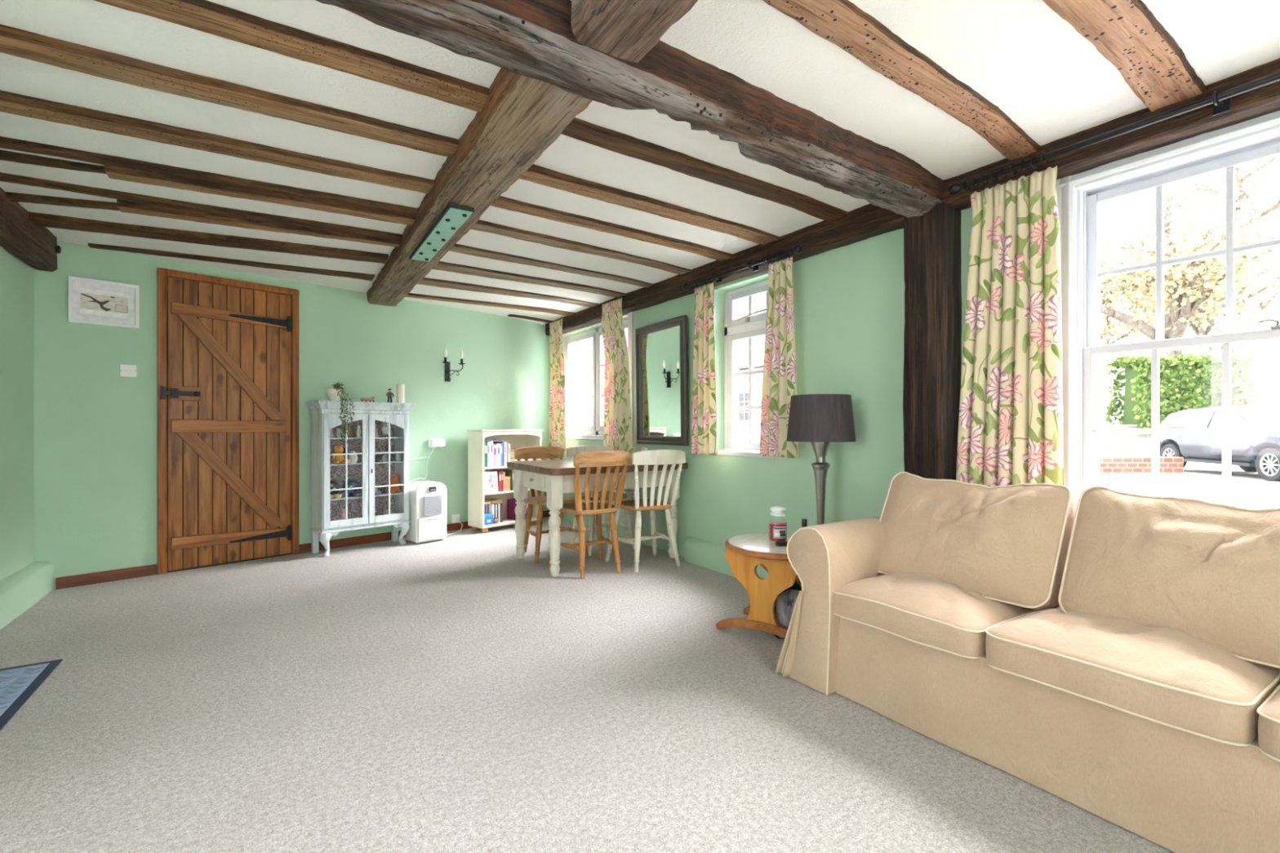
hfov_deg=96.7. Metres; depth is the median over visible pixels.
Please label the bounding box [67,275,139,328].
picture frame
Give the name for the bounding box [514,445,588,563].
dining chair
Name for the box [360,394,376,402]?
animal figurine
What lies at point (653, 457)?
dining chair
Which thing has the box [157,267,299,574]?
door
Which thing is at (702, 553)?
plinth
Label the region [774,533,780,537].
picture
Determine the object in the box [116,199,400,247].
ceiling beam
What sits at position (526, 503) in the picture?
book
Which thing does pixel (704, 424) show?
curtain
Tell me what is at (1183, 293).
tree
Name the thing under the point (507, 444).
book
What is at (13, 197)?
ceiling beam
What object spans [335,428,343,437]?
tumbler
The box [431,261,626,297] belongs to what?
ceiling beam
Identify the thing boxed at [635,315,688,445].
mirror
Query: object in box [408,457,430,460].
power cable
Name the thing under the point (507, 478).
storage box
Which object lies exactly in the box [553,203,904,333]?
wall plate
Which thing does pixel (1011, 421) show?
curtain
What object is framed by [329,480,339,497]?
plate
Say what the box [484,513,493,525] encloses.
storage box
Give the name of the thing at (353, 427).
tankard
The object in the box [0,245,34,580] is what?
wall
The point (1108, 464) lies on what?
wall
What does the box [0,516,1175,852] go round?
floor
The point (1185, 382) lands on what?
hedge
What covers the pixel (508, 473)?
book
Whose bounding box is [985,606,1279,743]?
seat cushion
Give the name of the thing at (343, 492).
jar
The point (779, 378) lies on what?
curtain
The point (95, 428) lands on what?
wall
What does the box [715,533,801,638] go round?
side table
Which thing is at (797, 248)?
curtain rod
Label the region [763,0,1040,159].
ceiling beam
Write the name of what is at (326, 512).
display cabinet
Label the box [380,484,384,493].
bottle
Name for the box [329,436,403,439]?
shelf
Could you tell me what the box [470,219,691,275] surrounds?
ceiling beam
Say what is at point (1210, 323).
tree
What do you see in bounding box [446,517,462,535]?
power cable
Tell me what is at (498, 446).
book
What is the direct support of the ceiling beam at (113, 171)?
attached to the ceiling
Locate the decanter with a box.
[374,477,378,492]
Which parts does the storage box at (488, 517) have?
lid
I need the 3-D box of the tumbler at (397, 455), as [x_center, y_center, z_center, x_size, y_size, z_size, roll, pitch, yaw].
[-2.164,0.267,5.091,0.055,0.085,0.056,0,0,42]
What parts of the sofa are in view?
arm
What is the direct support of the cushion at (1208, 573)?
on the sofa
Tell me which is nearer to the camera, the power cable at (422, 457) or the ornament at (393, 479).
the ornament at (393, 479)
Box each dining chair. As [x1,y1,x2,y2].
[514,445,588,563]
[547,450,631,578]
[564,444,634,555]
[604,449,685,572]
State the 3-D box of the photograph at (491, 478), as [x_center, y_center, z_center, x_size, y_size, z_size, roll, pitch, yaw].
[-1.481,0.549,5.677,0.002,0.120,0.066,-8,-5,42]
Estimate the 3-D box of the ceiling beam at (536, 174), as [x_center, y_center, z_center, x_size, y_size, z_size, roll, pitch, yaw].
[0.116,-1.197,3.116,1.847,0.066,0.158,0,0,-35]
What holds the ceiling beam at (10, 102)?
attached to the ceiling
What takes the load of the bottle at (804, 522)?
on the side table at (744, 553)
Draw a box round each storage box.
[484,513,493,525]
[505,476,510,490]
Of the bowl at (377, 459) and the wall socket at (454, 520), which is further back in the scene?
the wall socket at (454, 520)
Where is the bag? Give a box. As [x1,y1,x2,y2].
[773,579,801,639]
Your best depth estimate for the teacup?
4.68 m
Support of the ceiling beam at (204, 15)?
attached to the ceiling
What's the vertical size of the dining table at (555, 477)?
0.766 m
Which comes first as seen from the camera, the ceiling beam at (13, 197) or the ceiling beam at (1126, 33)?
the ceiling beam at (1126, 33)
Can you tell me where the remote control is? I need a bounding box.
[774,541,787,546]
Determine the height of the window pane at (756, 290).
0.240 m
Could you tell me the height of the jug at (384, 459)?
0.065 m
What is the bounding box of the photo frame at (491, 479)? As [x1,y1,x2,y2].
[484,471,497,492]
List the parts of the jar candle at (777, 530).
glass lid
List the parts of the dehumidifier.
water tank, control panel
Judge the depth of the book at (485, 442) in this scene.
5.62 m
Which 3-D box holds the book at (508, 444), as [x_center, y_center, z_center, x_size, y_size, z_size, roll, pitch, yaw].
[-1.400,0.291,5.878,0.173,0.220,0.023,0,0,42]
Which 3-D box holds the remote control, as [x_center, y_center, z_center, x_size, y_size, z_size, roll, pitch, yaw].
[0.730,0.579,2.809,0.124,0.020,0.042,0,0,0]
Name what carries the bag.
on the floor
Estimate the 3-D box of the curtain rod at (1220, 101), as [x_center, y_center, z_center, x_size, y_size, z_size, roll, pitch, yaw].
[1.954,-1.078,1.810,0.094,0.060,1.919,0,0,-33]
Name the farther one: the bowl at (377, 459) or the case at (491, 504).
the case at (491, 504)
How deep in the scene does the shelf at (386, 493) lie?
4.98 m
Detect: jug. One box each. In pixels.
[329,429,335,437]
[381,453,388,462]
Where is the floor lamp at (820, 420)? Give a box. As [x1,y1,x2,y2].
[786,394,855,524]
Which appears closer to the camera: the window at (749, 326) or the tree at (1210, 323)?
the window at (749, 326)
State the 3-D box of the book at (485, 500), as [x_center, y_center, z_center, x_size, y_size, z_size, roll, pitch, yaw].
[-1.578,0.742,5.706,0.141,0.022,0.105,0,0,39]
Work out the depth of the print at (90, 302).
3.83 m
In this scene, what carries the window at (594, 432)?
in the wall at (849, 300)
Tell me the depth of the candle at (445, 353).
5.54 m
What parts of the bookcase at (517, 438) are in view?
shelf, shelf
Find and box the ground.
[1099,461,1279,509]
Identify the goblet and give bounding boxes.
[374,508,378,515]
[380,426,386,437]
[386,444,394,461]
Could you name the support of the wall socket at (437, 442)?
attached to the wall at (95, 428)
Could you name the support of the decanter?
on the display cabinet
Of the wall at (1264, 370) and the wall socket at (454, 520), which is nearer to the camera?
the wall socket at (454, 520)
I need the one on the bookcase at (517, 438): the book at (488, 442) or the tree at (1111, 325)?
the book at (488, 442)
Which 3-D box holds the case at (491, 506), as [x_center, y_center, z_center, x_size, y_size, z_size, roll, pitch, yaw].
[-1.515,0.876,5.737,0.132,0.191,0.016,0,0,42]
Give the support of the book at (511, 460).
on the book
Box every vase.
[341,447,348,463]
[347,451,357,462]
[385,427,394,436]
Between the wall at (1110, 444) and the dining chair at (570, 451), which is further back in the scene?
the wall at (1110, 444)
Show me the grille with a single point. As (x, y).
(432, 503)
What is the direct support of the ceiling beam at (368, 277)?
attached to the ceiling
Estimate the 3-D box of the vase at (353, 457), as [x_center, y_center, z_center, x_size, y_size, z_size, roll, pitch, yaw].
[-2.434,0.260,4.823,0.071,0.100,0.072,0,0,42]
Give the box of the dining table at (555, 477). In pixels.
[506,457,688,576]
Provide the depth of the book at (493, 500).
5.76 m
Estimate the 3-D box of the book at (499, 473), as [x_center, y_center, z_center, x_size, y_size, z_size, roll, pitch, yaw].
[-1.474,0.556,5.796,0.173,0.200,0.024,0,0,42]
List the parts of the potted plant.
pot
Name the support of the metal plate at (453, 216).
attached to the beam at (521, 117)
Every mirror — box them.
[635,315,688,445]
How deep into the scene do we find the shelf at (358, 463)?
4.97 m
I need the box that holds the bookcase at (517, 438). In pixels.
[466,429,542,533]
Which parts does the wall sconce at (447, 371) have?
scroll arm, scroll arm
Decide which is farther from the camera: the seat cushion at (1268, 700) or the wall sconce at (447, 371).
the wall sconce at (447, 371)
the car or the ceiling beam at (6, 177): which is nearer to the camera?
the ceiling beam at (6, 177)
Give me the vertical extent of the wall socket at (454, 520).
0.086 m
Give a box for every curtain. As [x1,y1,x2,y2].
[548,318,565,450]
[601,297,632,454]
[689,276,717,455]
[760,249,798,457]
[955,152,1064,486]
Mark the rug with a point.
(18, 684)
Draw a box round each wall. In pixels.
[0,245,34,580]
[34,240,584,589]
[553,124,1278,556]
[1099,424,1151,456]
[1099,456,1183,473]
[1191,350,1279,405]
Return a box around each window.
[562,311,632,439]
[717,280,788,459]
[1056,110,1279,505]
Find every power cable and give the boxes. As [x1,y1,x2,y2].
[408,445,435,482]
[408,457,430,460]
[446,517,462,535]
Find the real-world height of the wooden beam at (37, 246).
0.269 m
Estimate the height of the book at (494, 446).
0.215 m
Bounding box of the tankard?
[344,426,356,437]
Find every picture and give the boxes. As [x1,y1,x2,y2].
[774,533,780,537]
[779,530,785,536]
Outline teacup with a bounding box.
[333,493,342,498]
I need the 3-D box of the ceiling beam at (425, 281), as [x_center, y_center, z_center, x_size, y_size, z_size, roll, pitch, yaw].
[-1.151,-1.202,5.074,1.820,0.056,0.218,0,0,-33]
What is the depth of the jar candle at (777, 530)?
2.85 m
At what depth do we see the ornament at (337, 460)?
4.69 m
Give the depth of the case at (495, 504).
5.72 m
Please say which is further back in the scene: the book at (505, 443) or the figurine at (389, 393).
the book at (505, 443)
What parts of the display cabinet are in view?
leg, leg, cabinet door, cornice, moulding, cabinet door, leg, leg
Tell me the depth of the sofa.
1.70 m
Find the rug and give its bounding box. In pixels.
[0,658,62,730]
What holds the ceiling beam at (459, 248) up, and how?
attached to the ceiling
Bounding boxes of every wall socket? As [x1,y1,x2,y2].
[428,438,444,447]
[451,514,459,523]
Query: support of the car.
on the ground
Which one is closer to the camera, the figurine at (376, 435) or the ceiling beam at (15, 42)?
the ceiling beam at (15, 42)
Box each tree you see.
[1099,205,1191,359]
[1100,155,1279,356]
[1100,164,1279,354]
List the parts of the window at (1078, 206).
sash, sash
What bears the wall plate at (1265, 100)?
attached to the ceiling
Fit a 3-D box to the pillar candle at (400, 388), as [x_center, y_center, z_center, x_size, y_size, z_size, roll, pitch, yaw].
[-2.158,-0.297,5.126,0.070,0.178,0.070,0,0,42]
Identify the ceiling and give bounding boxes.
[0,0,1279,324]
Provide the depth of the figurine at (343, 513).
4.78 m
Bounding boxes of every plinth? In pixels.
[0,561,53,630]
[684,537,768,578]
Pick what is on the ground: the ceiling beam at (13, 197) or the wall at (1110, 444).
the wall at (1110, 444)
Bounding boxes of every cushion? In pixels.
[833,572,1032,657]
[878,472,1081,610]
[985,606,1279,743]
[1061,487,1279,666]
[1257,688,1279,759]
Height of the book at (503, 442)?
0.245 m
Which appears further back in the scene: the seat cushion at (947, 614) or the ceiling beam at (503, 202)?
the ceiling beam at (503, 202)
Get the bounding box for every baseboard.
[55,564,156,589]
[298,510,550,553]
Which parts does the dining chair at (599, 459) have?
leg, post, leg, seat, leg, rail, leg, post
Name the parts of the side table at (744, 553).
trestle panel, trestle panel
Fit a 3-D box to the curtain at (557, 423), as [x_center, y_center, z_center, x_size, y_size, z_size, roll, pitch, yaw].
[-0.923,-0.451,6.254,0.065,1.421,0.379,0,0,-33]
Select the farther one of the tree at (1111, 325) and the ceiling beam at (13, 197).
the tree at (1111, 325)
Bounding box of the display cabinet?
[305,400,415,556]
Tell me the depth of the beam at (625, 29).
1.49 m
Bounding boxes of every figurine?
[338,508,347,519]
[355,424,360,437]
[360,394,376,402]
[374,422,378,437]
[386,388,394,402]
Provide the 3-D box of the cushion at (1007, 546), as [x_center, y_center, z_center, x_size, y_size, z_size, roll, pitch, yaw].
[1.296,0.427,2.249,0.351,0.444,0.680,0,0,-33]
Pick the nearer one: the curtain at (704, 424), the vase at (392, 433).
the curtain at (704, 424)
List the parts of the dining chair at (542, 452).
leg, leg, rail, seat, leg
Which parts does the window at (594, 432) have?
sill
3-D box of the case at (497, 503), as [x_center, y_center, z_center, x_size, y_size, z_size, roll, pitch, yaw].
[-1.471,0.874,5.786,0.132,0.195,0.016,0,0,42]
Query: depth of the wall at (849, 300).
3.42 m
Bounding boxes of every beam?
[0,24,458,157]
[0,89,434,193]
[0,136,417,216]
[0,149,106,173]
[0,172,402,241]
[5,191,119,210]
[28,211,388,263]
[88,243,374,280]
[94,0,489,112]
[104,164,415,225]
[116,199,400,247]
[315,0,943,217]
[366,67,592,306]
[405,293,575,315]
[417,277,599,307]
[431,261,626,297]
[448,244,653,287]
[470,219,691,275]
[489,195,733,261]
[507,314,553,323]
[519,164,779,244]
[561,117,848,222]
[571,0,697,62]
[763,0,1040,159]
[1042,0,1205,111]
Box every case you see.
[488,503,493,518]
[491,503,495,517]
[495,504,497,517]
[497,502,499,522]
[498,502,502,522]
[499,503,501,522]
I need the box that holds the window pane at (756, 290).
[727,284,768,327]
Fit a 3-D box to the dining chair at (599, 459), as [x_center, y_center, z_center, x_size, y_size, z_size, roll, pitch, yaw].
[-0.363,0.611,4.151,0.462,0.884,0.506,0,0,-32]
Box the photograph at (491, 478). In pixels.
[488,475,494,488]
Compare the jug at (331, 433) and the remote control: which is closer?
the remote control
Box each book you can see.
[484,439,501,440]
[484,440,493,466]
[484,441,487,466]
[484,498,491,502]
[487,441,489,466]
[489,471,501,491]
[489,498,502,503]
[491,470,502,491]
[493,441,504,466]
[493,443,500,466]
[493,444,496,466]
[498,443,502,466]
[502,470,513,490]
[502,471,505,491]
[504,442,506,466]
[506,444,508,462]
[506,498,516,519]
[508,444,510,461]
[510,458,533,461]
[525,502,528,519]
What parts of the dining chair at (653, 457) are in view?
leg, post, leg, seat, leg, rail, leg, post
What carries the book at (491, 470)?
on the bookcase at (517, 438)
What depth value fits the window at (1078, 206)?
2.22 m
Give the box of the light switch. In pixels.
[120,364,137,377]
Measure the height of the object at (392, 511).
0.085 m
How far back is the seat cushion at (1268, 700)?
1.28 m
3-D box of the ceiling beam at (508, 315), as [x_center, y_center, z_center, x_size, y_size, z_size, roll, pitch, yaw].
[-1.176,-1.201,6.284,0.585,0.059,0.100,0,0,-36]
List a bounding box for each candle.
[395,383,404,403]
[441,346,448,363]
[457,348,465,364]
[768,506,786,541]
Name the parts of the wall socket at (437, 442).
plate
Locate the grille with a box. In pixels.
[423,494,441,516]
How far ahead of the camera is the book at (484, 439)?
5.67 m
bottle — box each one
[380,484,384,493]
[801,518,807,527]
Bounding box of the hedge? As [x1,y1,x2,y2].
[1103,352,1257,428]
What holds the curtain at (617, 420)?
hanging from the wall plate at (862, 223)
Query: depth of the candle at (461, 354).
5.67 m
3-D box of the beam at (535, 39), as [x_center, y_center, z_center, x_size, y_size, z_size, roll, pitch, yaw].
[-0.189,-1.124,1.711,4.046,0.212,0.224,0,0,-33]
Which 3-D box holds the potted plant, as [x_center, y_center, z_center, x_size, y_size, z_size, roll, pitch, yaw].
[-2.468,-0.114,4.679,0.252,0.510,0.140,0,0,35]
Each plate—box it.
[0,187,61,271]
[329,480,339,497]
[409,203,474,262]
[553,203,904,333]
[941,57,1279,210]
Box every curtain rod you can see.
[682,244,802,289]
[947,71,1279,195]
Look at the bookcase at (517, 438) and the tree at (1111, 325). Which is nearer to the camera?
the bookcase at (517, 438)
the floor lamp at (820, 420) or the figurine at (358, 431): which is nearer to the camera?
the floor lamp at (820, 420)
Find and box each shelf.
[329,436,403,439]
[329,460,403,466]
[329,491,403,500]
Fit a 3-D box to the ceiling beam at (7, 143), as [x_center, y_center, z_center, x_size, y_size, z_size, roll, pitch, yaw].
[-2.084,-1.200,2.696,1.956,0.060,0.086,0,0,-29]
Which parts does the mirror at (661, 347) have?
glass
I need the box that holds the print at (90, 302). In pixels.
[80,292,128,313]
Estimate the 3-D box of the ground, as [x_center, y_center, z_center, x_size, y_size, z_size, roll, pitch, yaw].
[4.361,1.070,20.760,110.000,0.001,110.000,0,0,-33]
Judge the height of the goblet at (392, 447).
0.150 m
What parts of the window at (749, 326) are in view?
frame, sill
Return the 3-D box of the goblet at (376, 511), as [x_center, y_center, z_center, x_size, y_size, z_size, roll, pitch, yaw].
[-2.306,0.772,4.949,0.055,0.105,0.056,0,0,42]
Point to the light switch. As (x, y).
(126, 371)
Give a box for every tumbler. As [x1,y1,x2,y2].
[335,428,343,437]
[395,451,401,461]
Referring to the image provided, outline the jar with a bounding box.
[338,490,345,497]
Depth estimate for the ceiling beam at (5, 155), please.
2.54 m
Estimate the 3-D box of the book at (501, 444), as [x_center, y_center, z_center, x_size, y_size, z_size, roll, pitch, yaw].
[-1.462,0.285,5.810,0.173,0.232,0.021,0,0,42]
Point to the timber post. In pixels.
(932, 258)
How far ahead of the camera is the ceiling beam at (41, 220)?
3.53 m
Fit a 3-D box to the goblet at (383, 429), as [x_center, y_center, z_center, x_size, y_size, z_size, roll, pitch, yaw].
[-2.255,0.049,4.998,0.051,0.090,0.052,0,0,42]
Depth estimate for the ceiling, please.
2.17 m
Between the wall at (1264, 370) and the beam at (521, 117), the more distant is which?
the wall at (1264, 370)
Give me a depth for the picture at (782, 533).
2.84 m
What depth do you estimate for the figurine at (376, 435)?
4.96 m
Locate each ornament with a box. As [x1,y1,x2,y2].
[331,444,345,464]
[342,479,359,497]
[386,474,401,493]
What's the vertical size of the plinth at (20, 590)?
0.199 m
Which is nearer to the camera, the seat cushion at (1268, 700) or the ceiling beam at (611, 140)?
the seat cushion at (1268, 700)
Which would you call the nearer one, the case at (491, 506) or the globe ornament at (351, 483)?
the globe ornament at (351, 483)
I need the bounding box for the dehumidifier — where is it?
[405,480,446,543]
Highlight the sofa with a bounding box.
[774,471,1279,852]
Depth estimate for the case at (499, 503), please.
5.77 m
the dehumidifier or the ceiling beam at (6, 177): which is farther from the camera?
the dehumidifier
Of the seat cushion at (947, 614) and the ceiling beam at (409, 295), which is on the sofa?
the seat cushion at (947, 614)
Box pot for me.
[493,516,497,524]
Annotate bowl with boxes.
[374,456,382,462]
[374,490,381,494]
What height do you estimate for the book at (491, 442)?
0.255 m
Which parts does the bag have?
printed panel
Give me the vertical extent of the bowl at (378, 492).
0.030 m
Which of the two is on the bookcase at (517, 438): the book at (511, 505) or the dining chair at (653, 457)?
the book at (511, 505)
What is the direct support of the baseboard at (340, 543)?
attached to the wall at (95, 428)
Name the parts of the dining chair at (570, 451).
leg, rail, leg, seat, leg, leg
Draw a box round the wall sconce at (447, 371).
[441,346,465,382]
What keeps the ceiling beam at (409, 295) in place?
attached to the ceiling
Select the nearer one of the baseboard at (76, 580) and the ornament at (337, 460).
the baseboard at (76, 580)
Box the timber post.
[902,202,961,479]
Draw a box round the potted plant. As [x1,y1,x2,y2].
[326,382,355,444]
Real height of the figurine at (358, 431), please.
0.108 m
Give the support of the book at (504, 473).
on the bookcase at (517, 438)
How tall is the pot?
0.070 m
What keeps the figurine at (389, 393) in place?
on the display cabinet
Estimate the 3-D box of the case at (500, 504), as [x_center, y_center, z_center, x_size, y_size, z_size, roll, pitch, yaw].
[-1.460,0.878,5.798,0.132,0.187,0.016,0,0,42]
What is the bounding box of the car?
[1159,405,1279,481]

